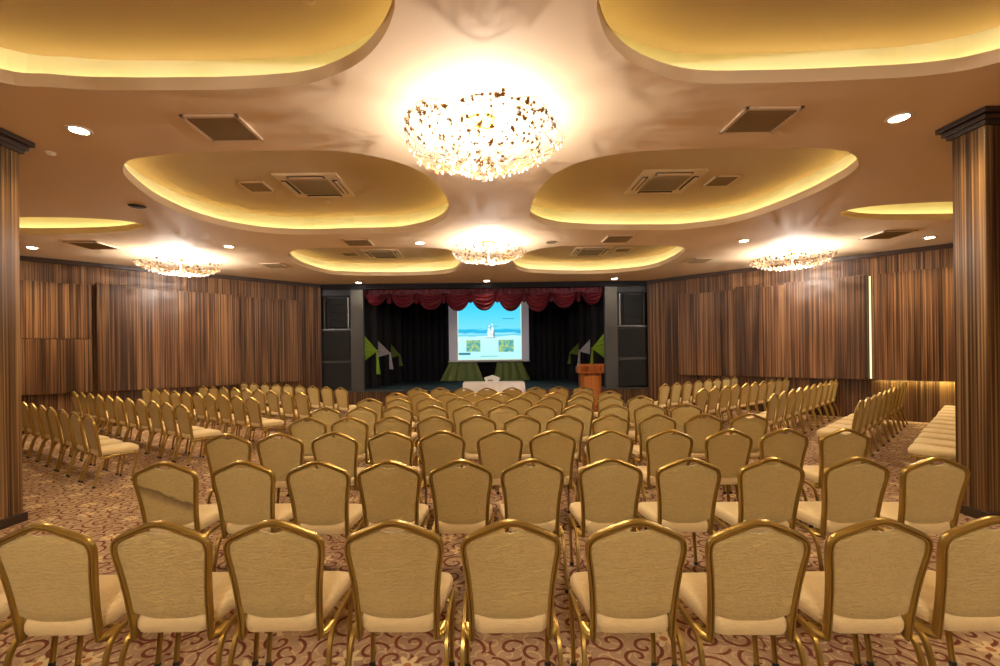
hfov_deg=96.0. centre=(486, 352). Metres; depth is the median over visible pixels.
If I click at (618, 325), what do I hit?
shelf
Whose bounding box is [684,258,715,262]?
ceiling vent
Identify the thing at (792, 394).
banquet chair
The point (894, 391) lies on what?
banquet chair
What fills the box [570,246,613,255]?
air conditioner
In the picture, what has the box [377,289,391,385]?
curtain
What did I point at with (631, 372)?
grille
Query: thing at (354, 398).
trim
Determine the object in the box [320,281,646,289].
wall header
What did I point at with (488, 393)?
banquet chair
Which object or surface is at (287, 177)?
outlet
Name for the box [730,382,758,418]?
banquet chair
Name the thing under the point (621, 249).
ceiling vent
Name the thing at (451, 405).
banquet chair
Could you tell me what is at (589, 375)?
lectern
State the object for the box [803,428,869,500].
banquet chair
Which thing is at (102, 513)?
floor
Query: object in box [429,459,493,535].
banquet chair
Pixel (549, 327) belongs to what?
stage curtain
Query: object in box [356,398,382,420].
banquet chair
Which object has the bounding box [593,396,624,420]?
banquet chair
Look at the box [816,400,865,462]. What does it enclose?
banquet chair
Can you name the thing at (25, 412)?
banquet chair
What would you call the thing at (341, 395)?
banquet chair
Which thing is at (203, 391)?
banquet chair
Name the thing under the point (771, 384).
banquet chair
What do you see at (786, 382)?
banquet chair
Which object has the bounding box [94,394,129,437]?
banquet chair
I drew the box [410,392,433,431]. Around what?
banquet chair
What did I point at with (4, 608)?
banquet chair
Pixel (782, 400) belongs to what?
banquet chair
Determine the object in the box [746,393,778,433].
banquet chair
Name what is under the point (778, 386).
banquet chair
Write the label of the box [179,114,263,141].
ceiling vent
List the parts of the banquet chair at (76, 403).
backrest, frame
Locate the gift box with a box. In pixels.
[484,375,499,381]
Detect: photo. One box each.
[498,340,513,351]
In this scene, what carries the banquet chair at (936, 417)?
on the floor at (102, 513)
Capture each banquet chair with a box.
[0,523,163,665]
[0,579,58,665]
[22,401,61,457]
[22,416,52,447]
[27,403,71,461]
[36,405,84,464]
[45,407,92,470]
[56,409,109,475]
[67,411,122,481]
[71,391,103,430]
[78,392,110,433]
[81,414,138,488]
[86,393,119,435]
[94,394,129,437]
[104,395,140,438]
[110,520,259,665]
[113,396,150,441]
[123,398,163,446]
[132,461,230,566]
[135,399,174,453]
[141,388,152,411]
[146,401,188,457]
[151,389,172,419]
[159,402,204,461]
[160,390,191,420]
[170,390,201,426]
[173,404,220,465]
[181,391,213,428]
[192,392,225,433]
[198,385,217,421]
[203,433,251,529]
[204,393,238,434]
[208,386,230,424]
[211,460,300,571]
[216,394,251,440]
[218,387,246,425]
[223,519,352,665]
[229,387,241,426]
[230,396,267,440]
[240,382,249,390]
[241,388,270,428]
[245,397,283,439]
[249,382,258,397]
[252,389,283,432]
[256,433,315,503]
[260,383,275,416]
[266,390,296,432]
[271,384,296,418]
[280,391,311,432]
[282,384,295,421]
[286,460,363,587]
[287,417,326,496]
[294,385,320,421]
[294,392,309,420]
[307,385,325,421]
[309,407,341,467]
[311,432,364,529]
[320,386,337,410]
[331,416,370,465]
[334,387,355,411]
[344,519,454,665]
[345,406,376,439]
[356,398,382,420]
[357,460,429,532]
[367,431,421,481]
[373,416,416,466]
[381,406,417,465]
[385,392,407,402]
[385,398,415,446]
[407,388,427,401]
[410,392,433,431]
[416,397,442,435]
[416,415,453,479]
[417,405,447,463]
[419,430,465,504]
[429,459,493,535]
[430,387,449,398]
[436,392,459,409]
[446,397,471,422]
[452,405,483,435]
[453,388,473,400]
[459,415,498,493]
[460,519,563,665]
[464,392,486,405]
[475,397,501,417]
[477,388,497,400]
[477,430,522,484]
[487,405,518,435]
[490,392,513,408]
[499,458,568,593]
[502,387,522,399]
[504,415,541,459]
[506,397,532,419]
[517,392,540,406]
[525,387,545,398]
[525,404,556,464]
[529,430,579,527]
[536,396,562,418]
[544,391,567,409]
[546,414,584,474]
[548,386,568,397]
[562,404,593,462]
[567,396,593,435]
[568,457,642,571]
[568,518,686,665]
[571,391,594,407]
[573,386,594,419]
[577,429,633,501]
[584,414,629,465]
[593,390,621,419]
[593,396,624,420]
[598,404,631,463]
[627,395,653,429]
[628,403,665,464]
[631,414,676,493]
[637,429,692,529]
[637,457,721,565]
[654,382,681,412]
[654,383,669,416]
[666,381,692,415]
[670,403,702,462]
[671,519,810,665]
[680,380,702,407]
[684,413,725,493]
[687,379,713,414]
[695,388,707,418]
[701,385,730,429]
[704,386,719,417]
[704,428,752,501]
[706,377,730,412]
[708,457,804,532]
[710,384,740,420]
[712,378,722,414]
[721,383,750,423]
[729,377,738,410]
[729,413,767,493]
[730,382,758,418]
[735,428,812,527]
[740,381,767,414]
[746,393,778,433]
[748,380,775,412]
[750,391,787,433]
[757,379,782,411]
[760,389,795,433]
[764,378,789,402]
[770,517,932,665]
[771,387,804,433]
[779,385,811,432]
[787,384,817,429]
[789,456,889,570]
[794,383,823,426]
[801,381,829,423]
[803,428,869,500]
[807,380,834,420]
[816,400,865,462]
[826,397,872,456]
[829,379,839,418]
[833,395,878,455]
[840,392,883,449]
[848,390,888,445]
[863,516,999,665]
[865,387,898,436]
[873,385,901,432]
[878,383,904,429]
[878,456,969,532]
[879,382,907,426]
[882,388,893,440]
[908,443,955,463]
[913,437,955,460]
[918,432,955,464]
[921,428,955,463]
[926,423,955,430]
[930,420,954,425]
[933,416,954,420]
[936,413,954,417]
[938,410,954,413]
[941,408,954,410]
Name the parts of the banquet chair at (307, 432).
backrest, frame, seat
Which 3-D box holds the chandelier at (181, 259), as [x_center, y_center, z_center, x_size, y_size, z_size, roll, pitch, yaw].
[-6.863,-1.946,10.114,1.653,0.422,1.697,-1,0,0]
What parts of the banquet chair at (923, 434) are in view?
seat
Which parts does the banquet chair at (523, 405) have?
frame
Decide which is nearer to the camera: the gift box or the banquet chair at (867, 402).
the banquet chair at (867, 402)
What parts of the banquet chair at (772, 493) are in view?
seat frame, seat, frame, backrest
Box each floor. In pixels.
[0,404,999,665]
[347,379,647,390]
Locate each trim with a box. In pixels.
[322,389,647,405]
[333,387,648,391]
[350,289,364,390]
[603,286,617,387]
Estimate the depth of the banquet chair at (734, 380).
12.34 m
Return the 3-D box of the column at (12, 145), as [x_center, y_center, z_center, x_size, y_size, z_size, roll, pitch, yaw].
[-5.208,-0.228,4.430,1.060,3.900,0.510,-1,0,0]
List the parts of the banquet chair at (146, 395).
backrest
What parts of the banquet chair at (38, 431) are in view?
leg, backrest, frame, leg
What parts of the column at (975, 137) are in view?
crown moulding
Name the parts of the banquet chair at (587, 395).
backrest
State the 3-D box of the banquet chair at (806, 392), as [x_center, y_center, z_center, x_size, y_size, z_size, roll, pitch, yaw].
[6.293,1.121,9.224,0.493,0.934,0.522,-1,0,-42]
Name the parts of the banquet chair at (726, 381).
backrest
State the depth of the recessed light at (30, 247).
9.06 m
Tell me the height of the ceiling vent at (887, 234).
0.025 m
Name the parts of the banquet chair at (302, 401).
backrest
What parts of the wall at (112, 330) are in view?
wood panel, wood panel, wood panel, wood panel, wood panel, crown moulding, wood panel, wood panel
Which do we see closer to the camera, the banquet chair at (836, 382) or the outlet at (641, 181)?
the outlet at (641, 181)
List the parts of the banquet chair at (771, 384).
frame, backrest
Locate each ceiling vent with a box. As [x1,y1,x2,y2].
[63,241,121,249]
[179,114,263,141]
[236,181,275,191]
[259,263,290,267]
[339,252,359,255]
[340,239,374,245]
[601,235,635,242]
[612,247,633,251]
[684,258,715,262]
[703,175,742,186]
[719,106,804,133]
[859,230,917,239]
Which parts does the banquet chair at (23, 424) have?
frame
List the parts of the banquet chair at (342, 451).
backrest, frame, seat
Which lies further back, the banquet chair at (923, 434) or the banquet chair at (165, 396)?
the banquet chair at (165, 396)
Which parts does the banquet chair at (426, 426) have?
backrest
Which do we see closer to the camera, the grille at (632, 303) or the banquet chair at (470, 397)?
the banquet chair at (470, 397)
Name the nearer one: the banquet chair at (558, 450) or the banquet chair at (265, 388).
the banquet chair at (558, 450)
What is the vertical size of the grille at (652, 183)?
0.018 m
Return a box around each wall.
[20,256,321,434]
[321,296,322,387]
[645,292,647,384]
[647,243,954,422]
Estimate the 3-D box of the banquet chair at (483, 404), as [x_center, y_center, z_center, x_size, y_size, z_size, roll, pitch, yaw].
[0.035,1.196,7.686,0.493,0.934,0.522,-1,0,0]
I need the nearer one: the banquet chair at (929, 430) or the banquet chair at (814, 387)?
the banquet chair at (929, 430)
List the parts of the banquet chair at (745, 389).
frame, backrest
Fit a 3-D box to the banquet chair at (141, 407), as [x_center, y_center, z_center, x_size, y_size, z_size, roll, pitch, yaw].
[-5.907,1.267,8.032,0.493,0.934,0.522,-1,0,34]
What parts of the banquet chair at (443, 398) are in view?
backrest, frame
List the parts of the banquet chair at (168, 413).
leg, backrest, frame, leg, seat, leg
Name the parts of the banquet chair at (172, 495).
backrest, frame, seat, seat frame, leg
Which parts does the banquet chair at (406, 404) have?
backrest, frame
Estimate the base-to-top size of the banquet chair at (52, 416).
0.934 m
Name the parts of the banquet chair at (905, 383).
frame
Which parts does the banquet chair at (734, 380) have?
backrest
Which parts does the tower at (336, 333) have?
rail, rail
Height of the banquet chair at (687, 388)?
0.934 m
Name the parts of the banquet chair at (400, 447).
backrest, frame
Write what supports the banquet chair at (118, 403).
on the floor at (102, 513)
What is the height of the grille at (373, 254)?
0.018 m
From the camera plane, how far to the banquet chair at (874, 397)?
7.19 m
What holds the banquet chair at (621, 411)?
on the floor at (102, 513)
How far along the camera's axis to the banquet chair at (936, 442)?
5.69 m
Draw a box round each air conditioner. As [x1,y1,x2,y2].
[271,172,354,197]
[360,249,403,258]
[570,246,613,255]
[624,169,708,193]
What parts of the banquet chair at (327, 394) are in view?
backrest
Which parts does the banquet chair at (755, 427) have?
frame, backrest, seat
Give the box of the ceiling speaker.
[127,204,146,208]
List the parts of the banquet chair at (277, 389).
backrest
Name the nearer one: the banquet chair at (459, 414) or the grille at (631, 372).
the banquet chair at (459, 414)
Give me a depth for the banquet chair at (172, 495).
3.18 m
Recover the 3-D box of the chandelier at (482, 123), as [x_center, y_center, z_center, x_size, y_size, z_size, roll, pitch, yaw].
[-0.047,-2.023,4.374,1.576,0.431,1.549,-1,0,13]
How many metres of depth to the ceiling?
4.42 m
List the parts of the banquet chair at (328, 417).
backrest, frame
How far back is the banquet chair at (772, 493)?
3.09 m
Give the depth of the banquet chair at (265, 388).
12.03 m
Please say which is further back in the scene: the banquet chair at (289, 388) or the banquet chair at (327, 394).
the banquet chair at (289, 388)
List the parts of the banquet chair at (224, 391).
backrest, frame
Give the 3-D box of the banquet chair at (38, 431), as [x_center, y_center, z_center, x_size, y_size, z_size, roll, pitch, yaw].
[-7.303,1.284,7.555,0.493,0.934,0.522,-1,0,34]
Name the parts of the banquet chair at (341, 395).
backrest, frame, seat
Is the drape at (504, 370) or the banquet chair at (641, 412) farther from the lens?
the drape at (504, 370)
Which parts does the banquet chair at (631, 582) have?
leg, leg, seat, seat frame, backrest, leg, leg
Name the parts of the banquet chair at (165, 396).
backrest, frame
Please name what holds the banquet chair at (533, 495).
on the floor at (102, 513)
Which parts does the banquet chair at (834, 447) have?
seat, leg, backrest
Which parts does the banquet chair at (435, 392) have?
backrest, frame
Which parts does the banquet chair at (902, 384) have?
frame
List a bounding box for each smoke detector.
[44,151,55,156]
[302,0,314,5]
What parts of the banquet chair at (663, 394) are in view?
frame, backrest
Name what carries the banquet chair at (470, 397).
on the floor at (102, 513)
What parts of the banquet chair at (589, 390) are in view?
backrest, frame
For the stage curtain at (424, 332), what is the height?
3.980 m
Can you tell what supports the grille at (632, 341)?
attached to the tower at (632, 329)
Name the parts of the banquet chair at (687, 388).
frame, backrest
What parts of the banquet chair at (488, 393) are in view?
frame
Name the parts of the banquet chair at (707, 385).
frame, backrest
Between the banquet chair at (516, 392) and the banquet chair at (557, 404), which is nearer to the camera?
the banquet chair at (557, 404)
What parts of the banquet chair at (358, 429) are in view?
backrest, seat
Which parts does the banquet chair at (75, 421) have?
leg, backrest, frame, leg, seat, leg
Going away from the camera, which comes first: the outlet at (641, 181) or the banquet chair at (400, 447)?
the banquet chair at (400, 447)
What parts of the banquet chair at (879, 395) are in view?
seat, frame, backrest, leg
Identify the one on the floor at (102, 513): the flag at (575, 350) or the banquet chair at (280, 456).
the banquet chair at (280, 456)
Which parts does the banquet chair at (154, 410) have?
leg, backrest, frame, leg, seat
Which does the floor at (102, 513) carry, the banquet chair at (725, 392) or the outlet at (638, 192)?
the banquet chair at (725, 392)
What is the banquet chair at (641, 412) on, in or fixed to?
on the floor at (102, 513)
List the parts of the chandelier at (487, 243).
lamp arm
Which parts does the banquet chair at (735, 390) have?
frame, backrest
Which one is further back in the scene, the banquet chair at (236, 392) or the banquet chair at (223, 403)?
the banquet chair at (236, 392)
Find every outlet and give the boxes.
[281,180,300,193]
[286,176,325,178]
[307,194,341,197]
[332,180,347,193]
[376,257,396,258]
[631,177,647,190]
[637,191,671,193]
[655,172,693,174]
[678,176,698,189]
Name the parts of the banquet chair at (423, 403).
backrest, frame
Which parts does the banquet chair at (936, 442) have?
seat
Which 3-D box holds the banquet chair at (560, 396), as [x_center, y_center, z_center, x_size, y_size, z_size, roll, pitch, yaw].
[1.287,1.181,8.585,0.493,0.934,0.522,-1,0,1]
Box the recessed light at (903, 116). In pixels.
[884,111,914,123]
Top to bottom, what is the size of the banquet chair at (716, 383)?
0.934 m
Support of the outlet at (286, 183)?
attached to the air conditioner at (312, 185)
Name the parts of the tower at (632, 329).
rail, rail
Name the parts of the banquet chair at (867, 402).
seat, frame, backrest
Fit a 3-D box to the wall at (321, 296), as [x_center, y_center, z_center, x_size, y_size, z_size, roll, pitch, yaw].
[-5.485,-0.824,17.325,0.250,4.100,4.150,-1,0,0]
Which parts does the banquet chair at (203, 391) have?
backrest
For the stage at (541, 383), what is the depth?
16.32 m
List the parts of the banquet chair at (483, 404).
frame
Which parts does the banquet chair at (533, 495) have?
seat, backrest, frame, leg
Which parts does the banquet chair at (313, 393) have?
backrest, frame, seat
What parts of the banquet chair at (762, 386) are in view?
frame, backrest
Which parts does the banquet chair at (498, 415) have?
frame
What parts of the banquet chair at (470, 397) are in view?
backrest, frame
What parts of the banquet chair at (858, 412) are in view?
seat, backrest, frame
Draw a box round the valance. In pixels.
[364,287,603,311]
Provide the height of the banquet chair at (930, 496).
0.934 m
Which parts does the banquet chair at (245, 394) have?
backrest, frame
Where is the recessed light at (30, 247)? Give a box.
[25,246,39,248]
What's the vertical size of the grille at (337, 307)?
0.930 m
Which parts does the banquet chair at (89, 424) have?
leg, backrest, frame, leg, seat, seat frame, leg, leg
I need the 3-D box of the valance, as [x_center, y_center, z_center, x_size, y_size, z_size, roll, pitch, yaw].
[-0.100,-1.699,14.519,7.800,0.780,0.248,-1,0,0]
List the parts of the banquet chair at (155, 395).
backrest, frame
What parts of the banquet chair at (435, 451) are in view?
leg, leg, backrest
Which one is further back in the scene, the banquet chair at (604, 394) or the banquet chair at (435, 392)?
the banquet chair at (435, 392)
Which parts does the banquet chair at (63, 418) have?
leg, backrest, frame, leg, seat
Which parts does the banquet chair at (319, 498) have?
backrest, frame, seat, seat frame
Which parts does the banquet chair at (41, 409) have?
leg, backrest, frame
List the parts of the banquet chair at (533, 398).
frame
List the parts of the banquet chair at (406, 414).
backrest, frame, seat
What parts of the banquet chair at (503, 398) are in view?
frame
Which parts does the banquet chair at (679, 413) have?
backrest, frame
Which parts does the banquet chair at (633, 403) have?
backrest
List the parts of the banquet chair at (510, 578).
leg, leg, seat, seat frame, backrest, leg, leg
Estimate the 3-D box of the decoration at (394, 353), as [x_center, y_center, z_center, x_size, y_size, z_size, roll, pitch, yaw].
[-3.560,0.018,17.510,0.560,0.970,0.070,-1,0,0]
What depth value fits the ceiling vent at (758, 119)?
4.33 m
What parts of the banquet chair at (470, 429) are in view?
seat, backrest, frame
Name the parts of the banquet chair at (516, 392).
frame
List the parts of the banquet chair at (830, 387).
frame, backrest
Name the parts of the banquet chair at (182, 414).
leg, backrest, frame, leg, seat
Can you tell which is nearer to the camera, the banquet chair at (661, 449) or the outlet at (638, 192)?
the banquet chair at (661, 449)
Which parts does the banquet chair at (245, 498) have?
leg, backrest, frame, seat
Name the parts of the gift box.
lid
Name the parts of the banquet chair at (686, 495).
seat, backrest, frame, leg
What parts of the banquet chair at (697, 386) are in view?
frame, backrest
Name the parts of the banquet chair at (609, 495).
leg, leg, seat, seat frame, frame, backrest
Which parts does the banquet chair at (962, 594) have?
leg, seat frame, leg, leg, frame, seat, backrest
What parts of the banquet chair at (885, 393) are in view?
frame, backrest, leg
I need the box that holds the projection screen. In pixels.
[448,302,529,361]
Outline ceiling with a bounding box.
[0,0,999,283]
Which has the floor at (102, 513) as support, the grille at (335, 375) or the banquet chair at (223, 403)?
the banquet chair at (223, 403)
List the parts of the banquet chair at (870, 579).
leg, seat frame, leg, seat, leg, frame, backrest, leg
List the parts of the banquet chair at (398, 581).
leg, leg, backrest, seat, seat frame, leg, leg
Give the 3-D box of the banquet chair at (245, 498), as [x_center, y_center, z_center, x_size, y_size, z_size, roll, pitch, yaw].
[-1.710,1.217,3.386,0.493,0.934,0.522,-1,0,0]
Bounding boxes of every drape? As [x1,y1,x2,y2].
[440,362,483,380]
[494,362,529,380]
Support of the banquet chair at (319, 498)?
on the floor at (102, 513)
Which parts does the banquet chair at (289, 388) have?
backrest, frame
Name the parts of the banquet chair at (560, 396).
backrest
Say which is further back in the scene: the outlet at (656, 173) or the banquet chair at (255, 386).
the banquet chair at (255, 386)
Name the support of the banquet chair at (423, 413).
on the floor at (102, 513)
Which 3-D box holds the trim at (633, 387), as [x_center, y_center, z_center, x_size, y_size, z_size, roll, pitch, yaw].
[-0.066,1.173,14.305,10.380,0.035,0.070,-1,0,0]
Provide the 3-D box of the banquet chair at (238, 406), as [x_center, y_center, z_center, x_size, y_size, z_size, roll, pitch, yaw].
[-4.479,1.250,8.487,0.493,0.934,0.522,-1,0,35]
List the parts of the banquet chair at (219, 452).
leg, backrest, frame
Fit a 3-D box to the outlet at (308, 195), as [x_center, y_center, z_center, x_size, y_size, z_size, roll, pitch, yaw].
[-2.631,-2.546,7.298,0.540,0.026,0.085,-1,0,0]
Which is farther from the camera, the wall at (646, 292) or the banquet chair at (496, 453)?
the wall at (646, 292)
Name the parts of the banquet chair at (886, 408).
frame, backrest, leg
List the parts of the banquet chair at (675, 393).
seat, frame, backrest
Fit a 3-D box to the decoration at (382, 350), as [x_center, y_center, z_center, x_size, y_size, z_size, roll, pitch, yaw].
[-3.710,0.035,16.310,0.620,1.120,0.070,-1,0,0]
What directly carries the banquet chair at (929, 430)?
on the floor at (102, 513)
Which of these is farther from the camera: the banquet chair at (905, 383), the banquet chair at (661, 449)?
the banquet chair at (905, 383)
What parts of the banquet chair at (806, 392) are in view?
backrest, frame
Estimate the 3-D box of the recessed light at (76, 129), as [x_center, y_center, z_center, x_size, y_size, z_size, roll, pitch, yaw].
[-4.006,-2.186,4.420,0.220,0.011,0.220,-1,0,0]
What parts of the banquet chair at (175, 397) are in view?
backrest, frame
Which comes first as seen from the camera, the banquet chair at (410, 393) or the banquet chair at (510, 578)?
the banquet chair at (510, 578)
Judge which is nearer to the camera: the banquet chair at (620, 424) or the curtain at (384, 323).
the banquet chair at (620, 424)
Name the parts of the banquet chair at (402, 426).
backrest, frame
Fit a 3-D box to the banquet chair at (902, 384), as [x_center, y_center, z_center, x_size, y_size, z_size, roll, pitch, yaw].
[8.395,1.095,9.443,0.493,0.934,0.522,-1,0,-42]
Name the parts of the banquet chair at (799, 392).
frame, backrest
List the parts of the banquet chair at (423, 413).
backrest, frame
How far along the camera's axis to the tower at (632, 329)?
14.42 m
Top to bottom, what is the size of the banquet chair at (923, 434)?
0.934 m
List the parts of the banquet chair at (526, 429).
backrest, frame, seat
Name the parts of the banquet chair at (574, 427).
backrest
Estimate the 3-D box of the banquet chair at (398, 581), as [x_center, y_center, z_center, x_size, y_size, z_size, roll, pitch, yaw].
[-0.407,1.201,2.226,0.493,0.934,0.522,-1,0,1]
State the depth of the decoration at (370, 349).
15.10 m
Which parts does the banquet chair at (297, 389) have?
backrest, frame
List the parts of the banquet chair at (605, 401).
backrest, frame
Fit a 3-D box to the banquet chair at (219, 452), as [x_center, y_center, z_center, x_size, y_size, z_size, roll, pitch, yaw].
[-2.458,1.226,4.496,0.493,0.934,0.522,-1,0,0]
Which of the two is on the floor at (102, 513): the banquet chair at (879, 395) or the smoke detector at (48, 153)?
the banquet chair at (879, 395)
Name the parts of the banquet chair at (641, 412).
seat, backrest, frame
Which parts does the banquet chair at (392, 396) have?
backrest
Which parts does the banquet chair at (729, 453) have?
leg, seat, frame, backrest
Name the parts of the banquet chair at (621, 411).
backrest, frame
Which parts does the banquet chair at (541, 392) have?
frame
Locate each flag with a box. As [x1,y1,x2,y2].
[567,342,578,363]
[577,340,589,365]
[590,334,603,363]
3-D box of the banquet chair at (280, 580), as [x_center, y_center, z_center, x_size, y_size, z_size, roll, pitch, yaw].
[-0.956,1.208,2.240,0.493,0.934,0.522,-1,0,-1]
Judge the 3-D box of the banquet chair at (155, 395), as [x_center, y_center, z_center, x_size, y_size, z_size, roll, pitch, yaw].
[-7.486,1.286,10.522,0.493,0.934,0.522,-1,0,33]
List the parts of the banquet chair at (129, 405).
backrest, frame, seat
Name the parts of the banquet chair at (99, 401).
backrest, frame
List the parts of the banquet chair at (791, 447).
leg, backrest, frame, leg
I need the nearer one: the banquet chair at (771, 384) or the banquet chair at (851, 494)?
the banquet chair at (851, 494)
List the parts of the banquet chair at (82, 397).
backrest, frame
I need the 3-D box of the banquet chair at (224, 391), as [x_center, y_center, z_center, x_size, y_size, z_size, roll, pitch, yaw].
[-6.173,1.270,10.950,0.493,0.934,0.522,-1,0,35]
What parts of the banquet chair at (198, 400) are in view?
backrest, frame, seat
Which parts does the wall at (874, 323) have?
wood panel, wood panel, wood panel, wood panel, wood panel, crown moulding, wood panel, wood panel, wood panel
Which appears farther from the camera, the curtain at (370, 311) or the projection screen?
the projection screen
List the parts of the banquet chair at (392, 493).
backrest, seat frame, seat, leg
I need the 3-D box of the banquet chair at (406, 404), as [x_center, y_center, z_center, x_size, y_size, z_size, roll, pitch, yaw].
[-1.469,1.214,7.686,0.493,0.934,0.522,-1,0,-2]
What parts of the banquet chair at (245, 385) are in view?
backrest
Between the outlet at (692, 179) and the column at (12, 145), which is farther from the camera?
the outlet at (692, 179)
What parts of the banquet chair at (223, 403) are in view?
backrest, frame, seat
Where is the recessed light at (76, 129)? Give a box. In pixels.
[64,124,93,135]
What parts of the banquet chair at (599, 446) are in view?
leg, backrest, frame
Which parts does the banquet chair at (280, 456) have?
leg, backrest, frame, seat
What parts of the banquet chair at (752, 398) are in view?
frame, backrest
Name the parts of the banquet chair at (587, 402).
backrest, frame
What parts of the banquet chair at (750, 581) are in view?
leg, seat frame, leg, seat, leg, backrest, leg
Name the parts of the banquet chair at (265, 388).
backrest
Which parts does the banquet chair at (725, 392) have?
frame, backrest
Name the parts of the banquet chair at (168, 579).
leg, backrest, frame, leg, seat, seat frame, leg, leg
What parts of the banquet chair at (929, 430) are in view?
seat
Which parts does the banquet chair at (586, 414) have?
backrest, frame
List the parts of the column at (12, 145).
crown moulding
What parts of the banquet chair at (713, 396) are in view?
seat, backrest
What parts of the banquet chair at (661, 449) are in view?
leg, seat, frame, backrest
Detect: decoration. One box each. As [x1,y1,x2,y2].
[365,337,380,373]
[378,341,392,368]
[391,345,402,365]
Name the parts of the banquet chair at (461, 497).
backrest, seat frame, seat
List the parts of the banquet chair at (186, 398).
backrest, frame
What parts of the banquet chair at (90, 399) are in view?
backrest, frame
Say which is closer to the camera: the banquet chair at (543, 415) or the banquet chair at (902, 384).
the banquet chair at (543, 415)
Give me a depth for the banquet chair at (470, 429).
5.32 m
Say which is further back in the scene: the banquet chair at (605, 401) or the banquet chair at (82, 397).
the banquet chair at (82, 397)
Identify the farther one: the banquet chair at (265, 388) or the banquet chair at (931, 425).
the banquet chair at (265, 388)
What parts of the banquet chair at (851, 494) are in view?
seat frame, leg, seat, frame, backrest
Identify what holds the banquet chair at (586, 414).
on the floor at (102, 513)
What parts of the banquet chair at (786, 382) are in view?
frame, backrest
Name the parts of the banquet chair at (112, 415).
backrest, frame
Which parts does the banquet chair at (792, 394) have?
seat, frame, backrest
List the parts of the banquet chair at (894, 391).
frame, backrest, leg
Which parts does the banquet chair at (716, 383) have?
backrest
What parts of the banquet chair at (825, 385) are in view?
frame, backrest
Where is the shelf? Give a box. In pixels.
[618,325,646,326]
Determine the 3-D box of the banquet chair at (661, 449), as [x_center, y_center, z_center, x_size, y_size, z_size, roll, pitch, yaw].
[1.713,1.176,4.436,0.493,0.934,0.522,-1,0,0]
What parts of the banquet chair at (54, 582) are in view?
leg, backrest, frame, seat, leg, leg, seat frame, leg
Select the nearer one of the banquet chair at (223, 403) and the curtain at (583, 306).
the banquet chair at (223, 403)
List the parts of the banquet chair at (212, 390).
backrest, frame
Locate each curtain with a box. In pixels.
[364,298,378,387]
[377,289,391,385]
[390,289,401,382]
[400,288,484,380]
[484,287,568,378]
[569,287,578,380]
[578,296,589,363]
[590,296,604,384]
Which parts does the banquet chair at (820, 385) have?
frame, backrest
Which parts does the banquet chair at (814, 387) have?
frame, backrest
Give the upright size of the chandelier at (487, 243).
0.433 m
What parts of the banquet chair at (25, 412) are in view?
leg, backrest, frame, leg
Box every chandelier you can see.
[132,254,222,276]
[403,86,564,181]
[451,239,526,265]
[749,247,837,270]
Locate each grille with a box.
[289,179,340,193]
[322,332,349,359]
[323,363,349,388]
[328,298,346,327]
[369,252,395,256]
[577,249,604,254]
[619,328,645,355]
[619,360,646,384]
[624,295,641,323]
[639,176,690,190]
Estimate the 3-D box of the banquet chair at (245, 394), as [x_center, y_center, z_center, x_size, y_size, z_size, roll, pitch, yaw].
[-5.302,1.260,10.358,0.493,0.934,0.522,-1,0,34]
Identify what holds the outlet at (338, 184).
attached to the air conditioner at (312, 185)
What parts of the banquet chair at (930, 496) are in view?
seat, backrest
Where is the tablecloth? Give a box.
[463,381,525,395]
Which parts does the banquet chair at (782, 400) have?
seat, frame, backrest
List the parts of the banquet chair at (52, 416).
leg, backrest, frame, leg, seat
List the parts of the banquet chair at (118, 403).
backrest, frame, seat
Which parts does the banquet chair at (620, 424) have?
backrest, frame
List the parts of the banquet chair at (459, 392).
frame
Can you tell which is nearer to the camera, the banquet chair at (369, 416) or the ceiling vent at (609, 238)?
the banquet chair at (369, 416)
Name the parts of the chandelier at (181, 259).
ceiling plate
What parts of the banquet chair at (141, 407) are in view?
backrest, frame, leg, seat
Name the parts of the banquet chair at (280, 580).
leg, leg, backrest, seat frame, seat, leg, leg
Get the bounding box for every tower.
[320,290,351,390]
[617,286,646,386]
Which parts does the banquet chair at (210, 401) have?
backrest, frame, seat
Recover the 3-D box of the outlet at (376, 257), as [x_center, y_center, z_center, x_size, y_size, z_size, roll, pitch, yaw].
[-2.691,-2.545,12.027,0.540,0.026,0.085,-1,0,0]
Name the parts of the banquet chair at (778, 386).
backrest, frame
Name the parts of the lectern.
panel, fascia panel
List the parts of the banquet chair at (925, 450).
leg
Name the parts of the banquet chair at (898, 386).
frame, leg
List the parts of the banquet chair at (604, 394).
backrest, frame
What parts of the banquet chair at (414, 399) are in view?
backrest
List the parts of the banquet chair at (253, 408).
backrest, frame, seat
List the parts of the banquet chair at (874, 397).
seat, frame, backrest, leg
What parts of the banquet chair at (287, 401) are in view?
backrest, frame, seat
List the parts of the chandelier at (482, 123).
lamp arm, ceiling plate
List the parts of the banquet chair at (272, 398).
backrest, frame, seat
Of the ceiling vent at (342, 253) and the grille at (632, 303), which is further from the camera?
the grille at (632, 303)
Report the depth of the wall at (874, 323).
11.12 m
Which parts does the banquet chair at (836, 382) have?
frame, backrest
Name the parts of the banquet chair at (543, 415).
backrest, frame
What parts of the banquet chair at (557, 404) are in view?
backrest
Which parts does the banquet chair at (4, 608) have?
seat, leg, leg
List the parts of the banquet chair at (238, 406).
backrest, frame, seat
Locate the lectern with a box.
[576,364,604,411]
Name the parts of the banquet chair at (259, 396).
backrest, frame, seat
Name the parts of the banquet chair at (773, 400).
backrest, frame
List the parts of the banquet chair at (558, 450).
seat, backrest, frame, leg, leg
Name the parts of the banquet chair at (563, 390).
backrest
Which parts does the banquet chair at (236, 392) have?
backrest, frame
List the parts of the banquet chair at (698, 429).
seat, backrest, frame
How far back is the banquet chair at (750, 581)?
1.98 m
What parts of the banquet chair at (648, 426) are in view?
seat, frame, backrest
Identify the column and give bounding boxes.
[0,127,34,529]
[935,106,999,518]
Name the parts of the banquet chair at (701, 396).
backrest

